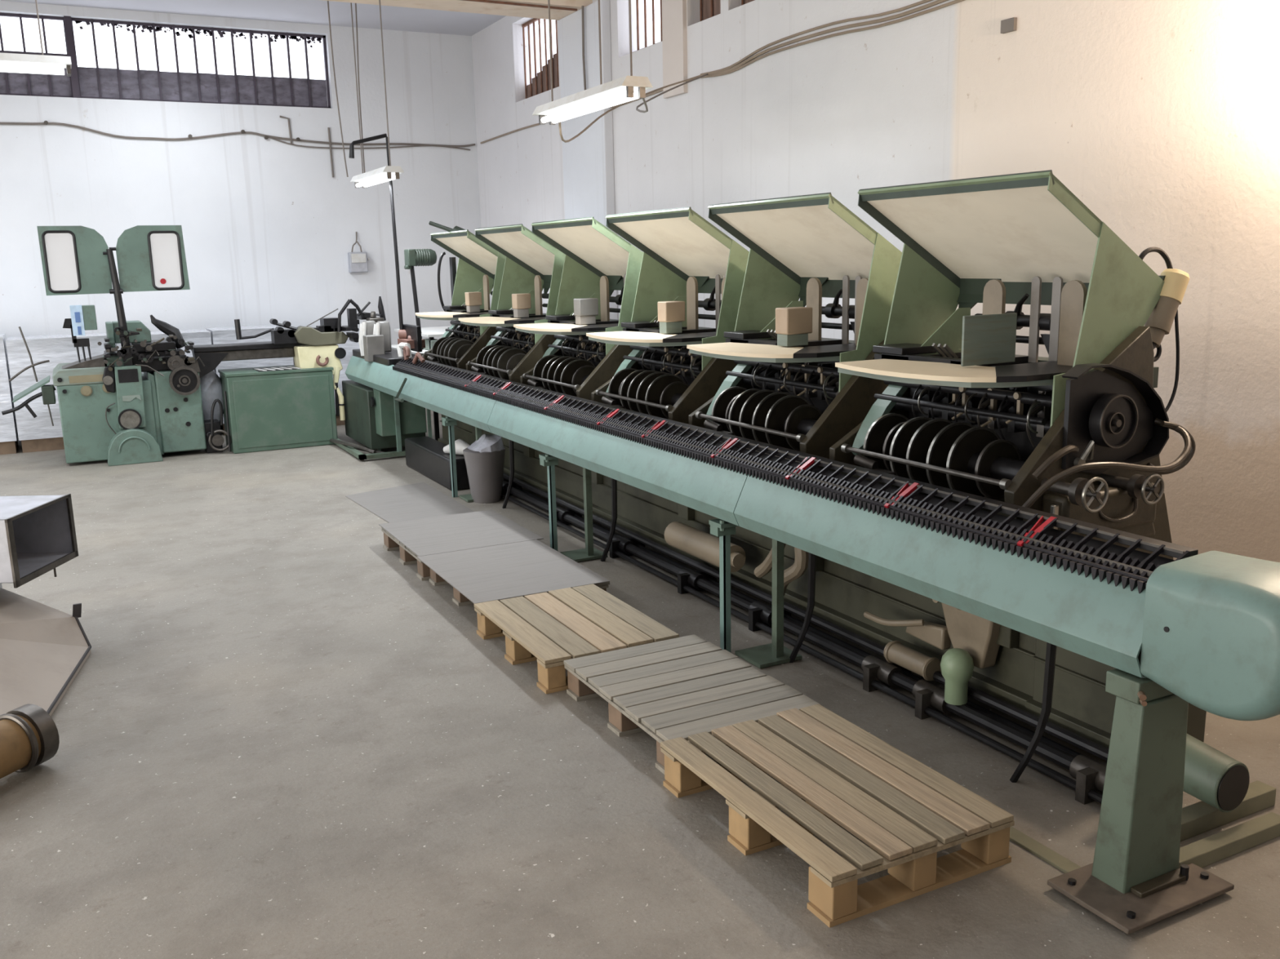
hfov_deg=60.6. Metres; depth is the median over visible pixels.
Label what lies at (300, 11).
ceiling
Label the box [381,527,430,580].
wooden pallet
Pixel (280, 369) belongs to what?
grille
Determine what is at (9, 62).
lamp
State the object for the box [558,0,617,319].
pilaster
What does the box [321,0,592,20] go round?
trim
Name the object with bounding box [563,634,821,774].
wooden pallet
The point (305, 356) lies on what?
box
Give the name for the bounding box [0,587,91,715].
hood
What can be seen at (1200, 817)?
timber skid
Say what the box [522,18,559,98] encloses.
window
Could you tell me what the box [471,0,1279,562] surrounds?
wall
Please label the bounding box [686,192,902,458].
unit
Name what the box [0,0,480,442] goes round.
wall
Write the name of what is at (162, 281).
sticker
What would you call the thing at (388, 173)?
lamp
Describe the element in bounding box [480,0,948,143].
cable
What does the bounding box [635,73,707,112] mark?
cable
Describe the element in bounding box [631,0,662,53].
window
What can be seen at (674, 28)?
trim
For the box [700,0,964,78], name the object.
cable
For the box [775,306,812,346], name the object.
block
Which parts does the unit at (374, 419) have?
wire feed frame, head lever, rail, plate, head lever, frame post, plate, frame post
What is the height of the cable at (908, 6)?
0.106 m
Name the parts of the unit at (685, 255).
rod knob, frame, delivery arm, rod, sucker arm, cheek plate, sucker arm, gripper lever, rod knob, hood lid, sucker arm, gripper lever, sucker arm, gripper lever, sucker arm, sucker arm, frame, cross plate, cheek plate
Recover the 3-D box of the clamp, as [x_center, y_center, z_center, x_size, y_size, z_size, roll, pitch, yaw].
[-3.378,-1.265,11.656,0.135,0.128,0.036,-7,13,-27]
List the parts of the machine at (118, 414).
guard door, infeed plate, round knob, round knob, guard post, linkage rod, motor, guard door, linkage rod, linkage rod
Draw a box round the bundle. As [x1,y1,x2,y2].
[443,439,470,454]
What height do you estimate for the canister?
0.110 m
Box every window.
[0,13,330,108]
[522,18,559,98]
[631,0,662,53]
[699,0,720,21]
[741,0,755,5]
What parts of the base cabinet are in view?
panel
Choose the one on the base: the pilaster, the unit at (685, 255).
the unit at (685, 255)
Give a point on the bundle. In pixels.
(460, 444)
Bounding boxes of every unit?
[329,296,431,460]
[586,206,749,424]
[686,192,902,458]
[829,169,1195,543]
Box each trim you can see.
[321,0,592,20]
[662,0,687,98]
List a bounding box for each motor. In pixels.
[204,391,231,453]
[404,248,436,350]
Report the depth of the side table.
11.44 m
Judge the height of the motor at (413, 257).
1.045 m
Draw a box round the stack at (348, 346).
[293,328,359,425]
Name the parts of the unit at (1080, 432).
rod knob, frame, delivery arm, cheek plate, rod, sucker arm, sucker arm, gripper lever, gripper lever, sucker arm, gripper lever, sucker arm, rod knob, hood lid, sucker arm, gripper lever, sucker arm, stop lever, cross plate, frame, guard plate, cheek plate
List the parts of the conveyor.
lever, panel, leg, leg, leg, leg, panel, guide plate, leg, leg, chain rail, gathering chain, saddle rail, panel, plate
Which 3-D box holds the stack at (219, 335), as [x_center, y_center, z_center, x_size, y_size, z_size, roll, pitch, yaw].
[-4.581,-1.191,12.965,0.860,1.200,0.674,-7,13,-27]
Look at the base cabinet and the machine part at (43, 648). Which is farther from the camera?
the base cabinet
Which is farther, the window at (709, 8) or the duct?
the window at (709, 8)
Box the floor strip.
[1009,826,1080,873]
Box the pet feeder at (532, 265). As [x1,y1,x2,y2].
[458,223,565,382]
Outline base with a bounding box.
[438,414,1249,812]
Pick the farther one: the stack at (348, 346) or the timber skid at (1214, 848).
the stack at (348, 346)
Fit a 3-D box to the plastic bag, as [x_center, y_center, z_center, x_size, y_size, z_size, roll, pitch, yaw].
[-4.586,-0.899,11.684,0.273,0.550,0.280,-7,13,-27]
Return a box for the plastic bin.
[462,434,505,503]
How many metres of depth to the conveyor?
3.62 m
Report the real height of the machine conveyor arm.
0.665 m
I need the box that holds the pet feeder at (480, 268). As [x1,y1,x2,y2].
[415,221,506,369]
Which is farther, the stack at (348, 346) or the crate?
the stack at (348, 346)
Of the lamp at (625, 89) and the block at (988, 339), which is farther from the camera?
the lamp at (625, 89)
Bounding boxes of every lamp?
[0,0,71,76]
[350,0,404,188]
[532,0,652,124]
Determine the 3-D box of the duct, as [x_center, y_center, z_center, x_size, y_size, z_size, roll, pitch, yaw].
[-3.649,0.512,5.570,1.312,0.749,0.585,-1,11,1]
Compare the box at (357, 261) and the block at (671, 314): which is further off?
the box at (357, 261)
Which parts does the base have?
plate, frame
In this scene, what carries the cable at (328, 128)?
attached to the wall at (268, 231)
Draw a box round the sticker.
[160,278,166,284]
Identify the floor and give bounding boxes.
[0,408,1279,958]
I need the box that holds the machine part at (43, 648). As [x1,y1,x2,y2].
[0,587,91,778]
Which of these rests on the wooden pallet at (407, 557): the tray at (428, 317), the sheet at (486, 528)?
the sheet at (486, 528)
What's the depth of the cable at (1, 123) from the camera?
12.86 m
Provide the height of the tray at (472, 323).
0.025 m
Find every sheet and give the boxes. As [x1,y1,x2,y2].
[345,482,474,523]
[378,509,543,556]
[417,539,609,603]
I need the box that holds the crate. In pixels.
[404,436,470,490]
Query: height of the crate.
0.270 m
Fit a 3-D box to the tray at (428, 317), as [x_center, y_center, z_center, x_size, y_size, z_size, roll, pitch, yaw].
[-1.735,-1.482,9.994,0.445,0.025,0.880,-7,13,-27]
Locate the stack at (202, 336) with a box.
[115,328,219,421]
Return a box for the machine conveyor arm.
[191,308,348,377]
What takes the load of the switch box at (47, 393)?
on the machine at (118, 414)
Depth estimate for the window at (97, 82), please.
12.64 m
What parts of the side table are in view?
leg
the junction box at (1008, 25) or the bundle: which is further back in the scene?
the bundle
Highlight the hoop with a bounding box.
[437,252,456,311]
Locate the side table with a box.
[391,325,460,440]
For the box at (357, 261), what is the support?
attached to the wall at (268, 231)
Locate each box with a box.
[293,344,346,420]
[347,231,369,272]
[1000,17,1017,34]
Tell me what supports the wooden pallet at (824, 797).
on the floor
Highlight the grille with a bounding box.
[253,365,300,372]
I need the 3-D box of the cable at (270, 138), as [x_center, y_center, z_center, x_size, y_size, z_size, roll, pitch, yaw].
[-3.347,-4.193,13.701,2.553,0.135,0.018,-7,13,-27]
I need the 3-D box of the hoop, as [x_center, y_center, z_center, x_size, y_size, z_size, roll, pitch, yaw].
[-1.926,-1.952,10.928,0.185,0.624,0.080,-7,13,-27]
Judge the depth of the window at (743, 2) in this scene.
8.86 m
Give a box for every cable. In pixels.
[0,122,475,147]
[270,137,470,151]
[279,115,292,143]
[327,0,348,177]
[327,127,333,177]
[355,3,364,173]
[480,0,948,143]
[558,75,700,142]
[582,5,586,90]
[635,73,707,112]
[700,0,933,75]
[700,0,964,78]
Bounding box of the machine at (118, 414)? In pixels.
[1,225,206,466]
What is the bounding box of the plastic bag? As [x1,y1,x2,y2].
[200,370,223,420]
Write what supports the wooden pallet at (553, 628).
on the floor
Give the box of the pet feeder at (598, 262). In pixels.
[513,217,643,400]
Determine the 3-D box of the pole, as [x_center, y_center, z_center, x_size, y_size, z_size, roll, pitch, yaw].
[-2.582,-2.312,10.754,0.426,2.088,0.052,-7,13,-27]
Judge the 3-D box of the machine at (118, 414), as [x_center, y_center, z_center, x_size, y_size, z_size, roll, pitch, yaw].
[-5.455,-1.364,11.074,1.863,2.325,1.110,-7,13,-27]
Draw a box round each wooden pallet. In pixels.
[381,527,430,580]
[429,568,609,605]
[474,583,679,693]
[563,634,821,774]
[660,703,1014,927]
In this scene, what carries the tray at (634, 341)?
on the unit at (685, 255)
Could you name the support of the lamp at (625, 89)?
hanging from the ceiling
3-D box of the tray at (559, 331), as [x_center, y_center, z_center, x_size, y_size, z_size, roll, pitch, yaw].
[-0.556,-1.058,7.762,0.445,0.025,0.880,-7,13,-27]
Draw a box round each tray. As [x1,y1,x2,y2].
[12,375,49,403]
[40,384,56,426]
[417,315,477,320]
[460,321,534,326]
[515,328,605,335]
[588,337,702,346]
[688,349,839,363]
[837,367,1053,387]
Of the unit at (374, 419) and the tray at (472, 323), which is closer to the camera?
the tray at (472, 323)
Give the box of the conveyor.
[345,355,1279,934]
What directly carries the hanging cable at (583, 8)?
hanging from the trim at (458, 6)
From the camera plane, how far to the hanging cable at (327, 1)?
10.67 m
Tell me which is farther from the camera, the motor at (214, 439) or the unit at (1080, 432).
the motor at (214, 439)
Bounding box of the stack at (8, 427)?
[0,333,17,454]
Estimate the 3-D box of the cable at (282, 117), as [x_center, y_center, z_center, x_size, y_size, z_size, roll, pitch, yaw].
[-4.268,-4.217,13.210,0.122,0.320,0.024,-7,13,-27]
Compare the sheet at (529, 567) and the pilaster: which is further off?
the pilaster
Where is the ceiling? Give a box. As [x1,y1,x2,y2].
[0,0,505,35]
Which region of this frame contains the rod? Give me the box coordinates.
[8,326,49,382]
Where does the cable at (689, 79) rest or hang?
attached to the wall at (1162, 117)
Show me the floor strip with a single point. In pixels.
(1051, 857)
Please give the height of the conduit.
0.026 m
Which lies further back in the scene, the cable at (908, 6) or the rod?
the rod
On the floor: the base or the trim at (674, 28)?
the base
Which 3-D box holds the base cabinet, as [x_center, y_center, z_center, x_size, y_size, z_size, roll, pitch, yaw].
[-3.882,-0.784,11.780,1.090,0.842,0.620,-7,13,-27]
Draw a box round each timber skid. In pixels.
[1178,812,1279,867]
[1180,780,1276,841]
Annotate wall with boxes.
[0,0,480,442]
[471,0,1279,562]
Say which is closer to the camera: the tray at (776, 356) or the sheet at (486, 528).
the tray at (776, 356)
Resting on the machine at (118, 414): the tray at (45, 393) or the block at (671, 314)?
the tray at (45, 393)
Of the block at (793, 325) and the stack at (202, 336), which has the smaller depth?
the block at (793, 325)
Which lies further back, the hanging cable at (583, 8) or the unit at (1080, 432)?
the hanging cable at (583, 8)
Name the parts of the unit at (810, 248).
rod knob, frame, delivery arm, rod, sucker arm, cheek plate, sucker arm, gripper lever, sucker arm, hood lid, rod knob, gripper lever, sucker arm, gripper lever, sucker arm, cross plate, sucker arm, frame, cheek plate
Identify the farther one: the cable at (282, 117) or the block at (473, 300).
the cable at (282, 117)
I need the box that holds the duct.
[0,493,78,588]
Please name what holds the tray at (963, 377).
on the unit at (1080, 432)
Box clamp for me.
[315,355,328,366]
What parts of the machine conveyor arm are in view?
belt frame, handle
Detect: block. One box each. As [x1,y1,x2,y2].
[464,292,482,312]
[511,293,531,317]
[573,297,598,324]
[657,301,685,333]
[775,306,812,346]
[960,313,1017,366]
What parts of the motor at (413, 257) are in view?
post, motor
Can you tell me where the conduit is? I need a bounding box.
[460,0,577,11]
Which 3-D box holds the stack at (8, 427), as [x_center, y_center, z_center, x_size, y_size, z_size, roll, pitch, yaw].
[-7.226,-0.883,11.628,0.980,1.240,0.673,-7,13,-27]
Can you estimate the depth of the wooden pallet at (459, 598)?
6.22 m
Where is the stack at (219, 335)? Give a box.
[205,324,293,435]
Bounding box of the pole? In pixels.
[349,133,403,349]
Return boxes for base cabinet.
[217,364,337,453]
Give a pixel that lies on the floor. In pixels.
(280, 739)
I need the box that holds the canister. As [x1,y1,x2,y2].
[422,338,437,350]
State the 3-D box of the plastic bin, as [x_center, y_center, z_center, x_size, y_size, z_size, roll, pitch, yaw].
[-1.249,-0.096,8.841,0.340,0.542,0.340,-7,13,-27]
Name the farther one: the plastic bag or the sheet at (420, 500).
the plastic bag

